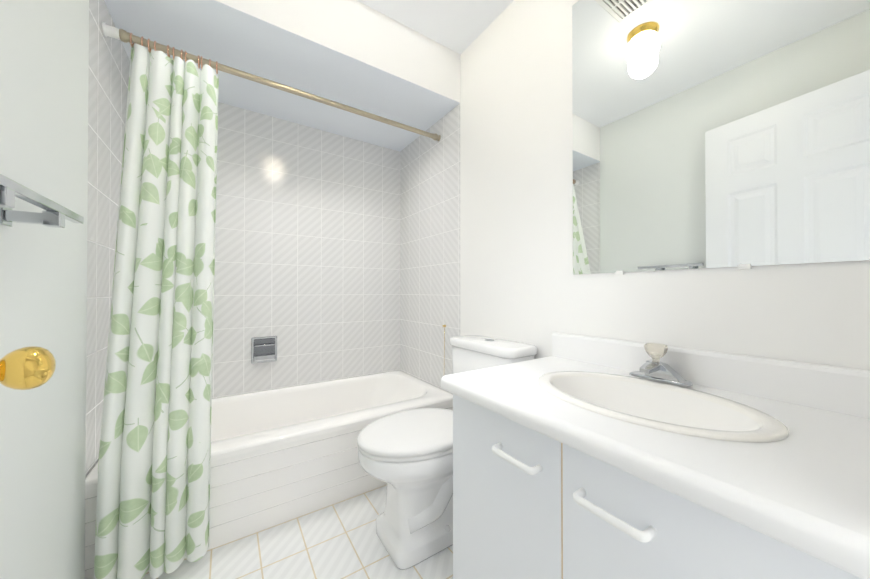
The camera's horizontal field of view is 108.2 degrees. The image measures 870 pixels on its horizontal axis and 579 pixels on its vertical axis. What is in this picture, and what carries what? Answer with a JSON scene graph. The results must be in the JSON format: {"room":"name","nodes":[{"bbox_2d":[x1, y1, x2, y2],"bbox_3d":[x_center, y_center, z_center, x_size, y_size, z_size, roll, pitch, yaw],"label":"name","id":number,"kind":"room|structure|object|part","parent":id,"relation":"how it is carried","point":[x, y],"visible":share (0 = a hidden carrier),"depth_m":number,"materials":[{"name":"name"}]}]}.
{"room":"bathroom","nodes":[
{"label":"bathroom","id":0,"kind":"room"},
{"bbox_2d":[0,0,88,578],"bbox_3d":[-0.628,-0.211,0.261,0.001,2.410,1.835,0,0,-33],"label":"door","id":1,"kind":"structure","parent":0,"point":[44,60],"depth_m":0.79,"materials":[{"name":"white paint"}]},
{"bbox_2d":[0,174,83,227],"bbox_3d":[-0.809,-0.158,0.609,0.082,0.054,0.395,0,0,-33],"label":"towel rail","id":2,"kind":"object","parent":1,"relation":"attached to","point":[55,214],"visible":1,"depth_m":0.64,"materials":[{"name":"silver metal"}]},
{"bbox_2d":[86,0,129,476],"bbox_3d":[-1.367,-0.059,1.343,0.001,2.120,0.785,0,0,-33],"label":"wall tiles","id":3,"kind":"structure","parent":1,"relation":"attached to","point":[109,70],"depth_m":1.20,"materials":[{"name":"white tile"}]},
{"bbox_2d":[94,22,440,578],"bbox_3d":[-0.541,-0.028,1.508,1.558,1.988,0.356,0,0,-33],"label":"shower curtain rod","id":4,"kind":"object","parent":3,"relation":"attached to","point":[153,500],"visible":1,"depth_m":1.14,"materials":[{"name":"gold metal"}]},
{"bbox_2d":[94,43,218,578],"bbox_3d":[-1.019,-0.005,1.192,0.319,1.939,0.356,0,0,-33],"label":"shower curtain","id":5,"kind":"object","parent":4,"relation":"hanging from","point":[153,508],"depth_m":1.14,"materials":[{"name":"white fabric"}]},
{"bbox_2d":[104,0,459,150],"bbox_3d":[-0.716,-1.116,1.780,1.560,0.001,0.785,0,0,-33],"label":"soffit","id":6,"kind":"structure","parent":0,"point":[219,32],"depth_m":1.62,"materials":[{"name":"white paint"}]},
{"bbox_2d":[142,485,452,578],"bbox_3d":[-0.216,0.999,1.008,1.640,0.001,2.640,0,0,-33],"label":"floor","id":7,"kind":"structure","parent":0,"point":[340,540],"depth_m":1.19,"materials":[{"name":"tile"}]},
{"bbox_2d":[85,370,452,578],"bbox_3d":[-0.717,0.819,1.769,1.554,0.370,0.774,0,0,-33],"label":"bathtub","id":8,"kind":"object","parent":7,"relation":"on","point":[281,455],"visible":0.4,"depth_m":1.46,"materials":[{"name":"white ceramic"}]},
{"bbox_2d":[357,335,537,569],"bbox_3d":[0.035,0.620,1.356,0.749,0.762,0.442,0,0,-33],"label":"toilet","id":9,"kind":"object","parent":7,"relation":"on","point":[407,456],"visible":0.62,"depth_m":1.19,"materials":[{"name":"white ceramic"}]},
{"bbox_3d":[-0.064,0.577,1.291,0.513,0.044,0.380,0,0,-33],"label":"seat","id":10,"kind":"part","parent":9,"relation":"part of","materials":[{"name":"white plastic"}]},
{"bbox_3d":[0.234,0.473,1.488,0.272,0.458,0.442,0,0,-33],"label":"tank","id":11,"kind":"part","parent":9,"relation":"part of","materials":[{"name":"white ceramic"}]},
{"bbox_2d":[441,332,869,578],"bbox_3d":[0.499,0.579,0.805,0.588,0.838,0.863,0,0,-33],"label":"bathroom vanity","id":12,"kind":"object","parent":7,"relation":"on","point":[581,457],"visible":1,"depth_m":0.66,"materials":[{"name":"white laminate"}]},
{"bbox_3d":[0.663,0.189,0.944,0.059,0.055,0.062,0,0,-33],"label":"knob","id":13,"kind":"part","parent":12,"relation":"part of","materials":[{"name":"clear plastic"}]},
{"bbox_2d":[629,359,692,386],"bbox_3d":[0.645,0.241,0.923,0.104,0.054,0.156,0,0,-33],"label":"faucet","id":14,"kind":"object","parent":12,"relation":"on","point":[653,373],"depth_m":0.91,"materials":[{"name":"silver metal"}]},
{"bbox_2d":[538,371,788,441],"bbox_3d":[0.511,0.338,0.804,0.372,0.141,0.524,0,0,-33],"label":"sink","id":15,"kind":"object","parent":12,"relation":"in","point":[658,406],"depth_m":0.80,"materials":[{"name":"white ceramic"}]},
{"bbox_2d":[212,102,399,397],"bbox_3d":[-0.932,-0.054,2.100,1.560,2.120,0.001,0,0,-33],"label":"wall tile","id":16,"kind":"structure","parent":0,"point":[307,252],"depth_m":2.12,"materials":[{"name":"white tile"}]},
{"bbox_2d":[251,336,276,363],"bbox_3d":[-1.070,0.381,1.979,0.144,0.164,0.044,0,0,-33],"label":"soap dish","id":17,"kind":"object","parent":16,"relation":"attached to","point":[263,349],"visible":1,"depth_m":1.98,"materials":[{"name":"silver metal"}]},
{"bbox_2d":[215,0,459,102],"bbox_3d":[-0.500,-1.263,1.453,1.560,0.290,0.001,0,0,-33],"label":"ceiling soffit","id":18,"kind":"structure","parent":0,"point":[360,31],"depth_m":1.56,"materials":[{"name":"white paint"}]},
{"bbox_2d":[357,0,513,53],"bbox_3d":[0.006,-1.413,0.688,1.560,0.001,1.835,0,0,-33],"label":"ceiling","id":19,"kind":"structure","parent":0,"point":[459,26],"depth_m":1.62,"materials":[{"name":"white paint"}]},
{"bbox_2d":[460,0,869,370],"bbox_3d":[0.657,-0.205,1.110,0.001,2.410,1.835,0,0,-33],"label":"wall","id":20,"kind":"structure","parent":0,"point":[520,282],"depth_m":1.34,"materials":[{"name":"white paint"}]},
{"bbox_2d":[400,104,459,392],"bbox_3d":[-0.065,-0.053,2.202,0.001,2.120,0.785,0,0,-33],"label":"wall tiles","id":21,"kind":"structure","parent":20,"relation":"attached to","point":[429,238],"depth_m":2.15,"materials":[{"name":"white tile"}]},
{"bbox_2d":[552,332,869,418],"bbox_3d":[0.736,0.227,0.964,0.020,0.100,0.863,0,0,-33],"label":"backsplash","id":22,"kind":"structure","parent":20,"relation":"attached to","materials":[{"name":"white laminate"}]},
{"bbox_2d":[572,0,869,274],"bbox_3d":[0.762,-0.597,0.945,0.008,1.088,0.760,0,0,-33],"label":"mirror","id":23,"kind":"object","parent":20,"relation":"attached to","point":[718,133],"visible":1,"depth_m":0.89,"materials":[{"name":"clear glass"}]},
{"label":"wall","id":24,"kind":"structure","parent":0,"visible":0},
{"bbox_2d":[0,346,55,389],"bbox_3d":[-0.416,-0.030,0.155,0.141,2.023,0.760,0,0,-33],"label":"door knob","id":25,"kind":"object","parent":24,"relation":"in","point":[28,368],"depth_m":0.43,"materials":[{"name":"gold metal"}]}
]}

